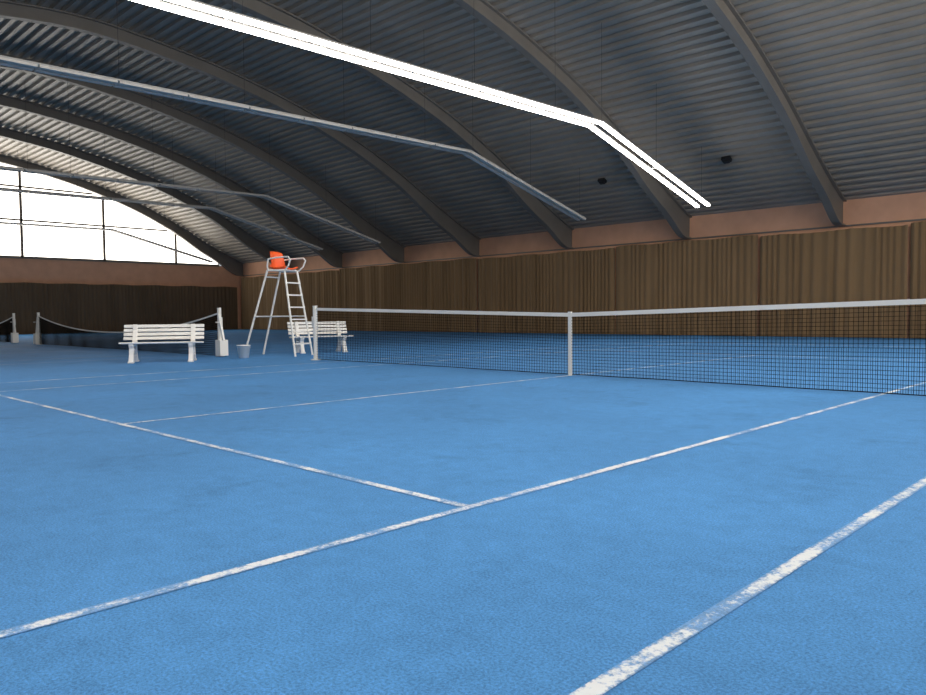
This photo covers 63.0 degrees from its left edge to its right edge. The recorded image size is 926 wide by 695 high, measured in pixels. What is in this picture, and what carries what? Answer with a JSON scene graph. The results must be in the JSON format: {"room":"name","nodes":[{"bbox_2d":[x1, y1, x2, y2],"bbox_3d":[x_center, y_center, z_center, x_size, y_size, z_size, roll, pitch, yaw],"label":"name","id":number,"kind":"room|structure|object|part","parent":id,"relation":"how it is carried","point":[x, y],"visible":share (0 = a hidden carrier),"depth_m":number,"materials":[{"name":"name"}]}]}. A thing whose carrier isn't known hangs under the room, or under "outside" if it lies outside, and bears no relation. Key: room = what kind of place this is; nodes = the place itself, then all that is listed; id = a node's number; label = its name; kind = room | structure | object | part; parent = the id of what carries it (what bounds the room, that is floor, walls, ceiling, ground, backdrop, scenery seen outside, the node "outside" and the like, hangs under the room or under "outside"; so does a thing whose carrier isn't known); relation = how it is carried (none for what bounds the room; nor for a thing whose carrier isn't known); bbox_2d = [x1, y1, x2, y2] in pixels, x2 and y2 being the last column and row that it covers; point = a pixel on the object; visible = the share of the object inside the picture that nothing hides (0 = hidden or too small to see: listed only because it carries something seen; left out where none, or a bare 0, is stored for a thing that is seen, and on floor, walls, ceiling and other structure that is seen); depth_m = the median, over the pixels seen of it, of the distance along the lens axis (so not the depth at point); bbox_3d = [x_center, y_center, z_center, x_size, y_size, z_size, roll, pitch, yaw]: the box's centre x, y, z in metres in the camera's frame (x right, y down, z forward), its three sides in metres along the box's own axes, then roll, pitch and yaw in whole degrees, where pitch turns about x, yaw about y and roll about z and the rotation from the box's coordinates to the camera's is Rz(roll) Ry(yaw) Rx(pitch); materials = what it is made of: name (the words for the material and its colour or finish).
{"room":"sports hall","nodes":[
{"label":"sports hall","id":0,"kind":"room"},
{"bbox_2d":[0,258,240,334],"bbox_3d":[-28.553,-2.793,40.328,0.200,4.400,36.600,2,4,44],"label":"wall","id":1,"kind":"structure","parent":0,"point":[12,270],"depth_m":47.10,"materials":[{"name":"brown paint"}]},
{"bbox_2d":[0,163,216,263],"bbox_3d":[-28.568,-7.927,40.066,0.001,5.880,33.200,2,4,44],"label":"glazing","id":2,"kind":"object","parent":1,"relation":"attached to","point":[39,241],"visible":0.71,"depth_m":45.37,"materials":[{"name":"glass"}]},
{"bbox_2d":[0,172,218,266],"bbox_3d":[-28.525,-7.960,40.023,0.100,6.050,33.384,2,4,44],"label":"frame","id":3,"kind":"object","parent":1,"relation":"attached to","point":[19,185],"visible":1,"depth_m":45.52,"materials":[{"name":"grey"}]},
{"bbox_2d":[0,329,925,694],"bbox_3d":[-10.160,0.118,22.467,51.600,0.200,37.000,2,4,44],"label":"floor","id":4,"kind":"structure","parent":0,"point":[545,591],"depth_m":3.36,"materials":[{"name":"blue carpet"}]},
{"bbox_2d":[0,313,18,342],"bbox_3d":[-21.324,-0.877,32.621,13.285,1.110,0.240,2,4,44],"label":"net","id":5,"kind":"object","parent":4,"relation":"on","point":[14,337],"visible":1,"depth_m":28.56,"materials":[{"name":"black fabric"}]},
{"bbox_2d":[0,282,237,333],"bbox_3d":[-28.295,-2.080,40.113,0.191,2.950,35.800,2,4,44],"label":"curtain","id":6,"kind":"object","parent":4,"relation":"on","point":[106,307],"visible":0.83,"depth_m":46.76,"materials":[{"name":"brown fabric"}]},
{"bbox_2d":[33,308,227,356],"bbox_3d":[-10.137,-0.504,21.683,13.285,1.110,0.240,2,4,44],"label":"net","id":7,"kind":"object","parent":4,"relation":"on","point":[220,344],"visible":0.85,"depth_m":21.51,"materials":[{"name":"black fabric"}]},
{"bbox_2d":[119,324,203,363],"bbox_3d":[-6.098,-0.077,15.350,1.560,0.793,0.683,-1,3,-14],"label":"slatted bench","id":8,"kind":"object","parent":4,"relation":"on","point":[161,329],"visible":0.98,"depth_m":15.49,"materials":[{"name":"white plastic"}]},
{"bbox_3d":[-6.642,-0.065,15.218,0.110,0.793,0.683,-1,3,-14],"label":"leg frame","id":9,"kind":"part","parent":8,"relation":"part of","materials":[{"name":"white plastic"}]},
{"bbox_3d":[-5.554,-0.088,15.481,0.110,0.793,0.683,-1,3,-14],"label":"leg frame","id":10,"kind":"part","parent":8,"relation":"part of","materials":[{"name":"white plastic"}]},
{"bbox_2d":[236,345,250,357],"bbox_3d":[-4.779,0.085,16.466,0.308,0.281,0.300,2,4,44],"label":"bucket","id":11,"kind":"object","parent":4,"relation":"on","point":[243,350],"visible":1,"depth_m":16.36,"materials":[{"name":"white plastic"}]},
{"bbox_2d":[1,336,524,364],"bbox_3d":[-10.118,0.047,21.721,11.129,0.001,23.888,2,4,44],"label":"court lines","id":12,"kind":"object","parent":4,"relation":"on","point":[379,336],"visible":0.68,"depth_m":21.72,"materials":[{"name":"white paint"}]},
{"bbox_2d":[246,251,312,356],"bbox_3d":[-4.265,-1.008,17.373,1.474,2.397,0.728,1,3,24],"label":"chair","id":13,"kind":"object","parent":4,"relation":"on","point":[277,264],"visible":0.99,"depth_m":17.29,"materials":[{"name":"white paint"}]},
{"bbox_2d":[241,270,339,329],"bbox_3d":[-11.501,-2.961,48.964,11.440,3.600,0.163,2,4,44],"label":"curtain","id":14,"kind":"object","parent":4,"relation":"on","point":[319,289],"visible":0.77,"depth_m":48.75,"materials":[{"name":"brown fabric"}]},
{"bbox_2d":[287,321,353,353],"bbox_3d":[-3.511,-0.247,18.638,1.500,0.793,0.683,-2,3,-28],"label":"slatted bench","id":15,"kind":"object","parent":4,"relation":"on","point":[300,349],"visible":0.75,"depth_m":18.67,"materials":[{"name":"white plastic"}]},
{"bbox_3d":[-3.981,-0.232,18.393,0.110,0.793,0.683,-2,3,-28],"label":"leg frame","id":16,"kind":"part","parent":15,"relation":"part of","materials":[{"name":"white plastic"}]},
{"bbox_3d":[-3.042,-0.263,18.884,0.110,0.793,0.683,-2,3,-28],"label":"leg frame","id":17,"kind":"part","parent":15,"relation":"part of","materials":[{"name":"white plastic"}]},
{"bbox_2d":[339,258,476,331],"bbox_3d":[-3.349,-2.714,40.997,11.240,3.650,0.168,2,4,44],"label":"curtain","id":18,"kind":"object","parent":4,"relation":"on","point":[451,285],"visible":0.81,"depth_m":40.40,"materials":[{"name":"brown fabric"}]},
{"bbox_2d":[0,342,925,694],"bbox_3d":[1.562,0.406,11.001,11.129,0.001,23.888,2,4,44],"label":"court lines","id":19,"kind":"object","parent":4,"relation":"on","point":[617,674],"visible":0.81,"depth_m":2.83,"materials":[{"name":"white paint"}]},
{"bbox_2d":[478,248,614,333],"bbox_3d":[3.519,-2.460,34.296,7.840,3.600,0.150,2,4,45],"label":"curtain","id":20,"kind":"object","parent":4,"relation":"on","point":[566,281],"visible":0.87,"depth_m":33.93,"materials":[{"name":"brown fabric"}]},
{"bbox_2d":[307,299,925,395],"bbox_3d":[1.543,-0.145,10.962,13.000,1.110,0.240,2,4,44],"label":"net","id":21,"kind":"object","parent":4,"relation":"on","point":[570,362],"visible":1,"depth_m":9.96,"materials":[{"name":"black netting"},{"name":"white fabric band"},{"name":"white painted metal"}]},
{"bbox_3d":[-3.032,-0.297,15.435,0.200,1.110,0.240,2,4,44],"label":"post","id":22,"kind":"part","parent":21,"relation":"part of","materials":[{"name":"white metal"}]},
{"bbox_2d":[616,235,757,335],"bbox_3d":[8.514,-2.319,29.415,6.010,3.650,0.162,2,4,44],"label":"curtain","id":23,"kind":"object","parent":4,"relation":"on","point":[722,272],"visible":0.93,"depth_m":29.20,"materials":[{"name":"brown fabric"}]},
{"bbox_2d":[760,225,907,337],"bbox_3d":[12.402,-2.164,25.613,4.750,3.600,0.161,2,4,44],"label":"curtain","id":24,"kind":"object","parent":4,"relation":"on","point":[852,264],"visible":0.89,"depth_m":25.46,"materials":[{"name":"brown fabric"}]},
{"bbox_2d":[910,221,925,337],"bbox_3d":[17.342,-2.024,20.776,8.960,3.650,0.153,2,4,44],"label":"curtain","id":25,"kind":"object","parent":4,"relation":"on","point":[918,229],"visible":0.93,"depth_m":23.75,"materials":[{"name":"brown fabric"}]},
{"bbox_2d":[0,0,925,262],"bbox_3d":[-10.238,-7.532,22.127,51.400,5.916,36.620,2,4,44],"label":"ceiling","id":26,"kind":"structure","parent":0,"point":[674,82],"depth_m":25.36,"materials":[{"name":"grey metal"}]},
{"bbox_2d":[0,149,212,262],"bbox_3d":[-26.608,-7.878,38.138,0.390,6.034,29.624,2,4,44],"label":"fluorescent lights","id":27,"kind":"object","parent":26,"relation":"hanging from","point":[8,223],"visible":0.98,"depth_m":44.34,"materials":[{"name":"grey"}]},
{"bbox_2d":[0,154,243,275],"bbox_3d":[-28.243,-7.636,39.764,0.260,6.680,36.600,2,4,44],"label":"roof beam","id":28,"kind":"structure","parent":26,"relation":"attached to","point":[232,265],"depth_m":48.31,"materials":[{"name":"paint"}]},
{"bbox_2d":[0,127,289,267],"bbox_3d":[-23.997,-7.495,35.612,0.260,6.680,36.600,2,4,44],"label":"roof beam","id":29,"kind":"structure","parent":26,"relation":"attached to","point":[242,236],"depth_m":41.88,"materials":[{"name":"paint"}]},
{"bbox_2d":[0,98,322,249],"bbox_3d":[-17.958,-7.589,29.681,0.390,6.034,29.624,2,4,44],"label":"fluorescent lights","id":30,"kind":"object","parent":26,"relation":"hanging from","point":[217,210],"visible":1,"depth_m":34.18,"materials":[{"name":"grey metal"}]},
{"bbox_2d":[0,94,342,267],"bbox_3d":[-20.009,-7.362,31.712,0.260,6.680,36.600,2,4,44],"label":"roof beam","id":31,"kind":"structure","parent":26,"relation":"attached to","point":[332,256],"depth_m":37.66,"materials":[{"name":"metal"}]},
{"bbox_2d":[0,50,380,243],"bbox_3d":[-14.527,-7.474,26.326,0.390,6.034,29.624,2,4,44],"label":"fluorescent lights","id":32,"kind":"object","parent":26,"relation":"hanging from","point":[6,168],"visible":1,"depth_m":30.11,"materials":[{"name":"grey metal"}]},
{"bbox_2d":[0,54,405,262],"bbox_3d":[-16.020,-7.228,27.813,0.260,6.680,36.600,2,4,44],"label":"roof beam","id":33,"kind":"structure","parent":26,"relation":"attached to","point":[393,249],"depth_m":34.27,"materials":[{"name":"paint"}]},
{"bbox_2d":[0,0,480,256],"bbox_3d":[-12.031,-7.095,23.913,0.260,6.680,36.600,2,4,44],"label":"roof beam","id":34,"kind":"structure","parent":26,"relation":"attached to","point":[468,241],"depth_m":27.61,"materials":[{"name":"paint"}]},
{"bbox_2d":[0,0,585,220],"bbox_3d":[-5.878,-7.186,17.870,0.390,6.034,29.624,2,4,44],"label":"fluorescent lights","id":35,"kind":"object","parent":26,"relation":"hanging from","point":[7,61],"visible":0.98,"depth_m":18.96,"materials":[{"name":"grey metal"}]},
{"bbox_2d":[221,0,573,248],"bbox_3d":[-8.043,-6.962,20.013,0.260,6.680,36.600,2,4,44],"label":"roof beam","id":36,"kind":"structure","parent":26,"relation":"attached to","point":[561,232],"depth_m":27.00,"materials":[{"name":"metal"}]},
{"bbox_2d":[131,0,710,206],"bbox_3d":[-2.375,-7.069,14.445,0.510,6.034,29.624,2,4,44],"label":"fluorescent lights","id":37,"kind":"object","parent":26,"relation":"hanging from","point":[227,14],"visible":1,"depth_m":15.73,"materials":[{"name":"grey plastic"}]},
{"bbox_2d":[452,0,691,238],"bbox_3d":[-4.054,-6.829,16.113,0.260,6.680,36.600,2,4,44],"label":"roof beam","id":38,"kind":"structure","parent":26,"relation":"attached to","point":[678,218],"depth_m":23.83,"materials":[{"name":"paint"}]},
{"bbox_2d":[702,0,846,226],"bbox_3d":[-0.065,-6.696,12.213,0.260,6.680,36.600,2,4,44],"label":"roof beam","id":39,"kind":"structure","parent":26,"relation":"attached to","point":[725,13],"depth_m":21.61,"materials":[{"name":"metal"}]},
{"bbox_2d":[240,192,925,337],"bbox_3d":[2.682,-3.006,35.495,51.600,4.660,0.200,2,4,44],"label":"wall","id":40,"kind":"structure","parent":0,"point":[910,206],"depth_m":29.86,"materials":[{"name":"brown paint"}]},
{"bbox_2d":[243,218,925,275],"bbox_3d":[2.574,-4.419,35.337,50.700,0.050,0.050,2,4,44],"label":"rail","id":41,"kind":"object","parent":40,"relation":"attached to","point":[924,218],"visible":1,"depth_m":30.40,"materials":[{"name":"paint"}]},
{"bbox_2d":[597,178,606,184],"bbox_3d":[5.268,-6.290,28.584,0.300,0.227,0.235,2,4,44],"label":"sensor box","id":42,"kind":"object","parent":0,"point":[601,181],"depth_m":28.52,"materials":[{"name":"black plastic"}]},
{"bbox_2d":[721,156,731,163],"bbox_3d":[8.736,-6.222,25.051,0.300,0.227,0.235,2,4,44],"label":"sensor box","id":43,"kind":"object","parent":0,"point":[725,159],"depth_m":24.99,"materials":[{"name":"black plastic"}]}
]}

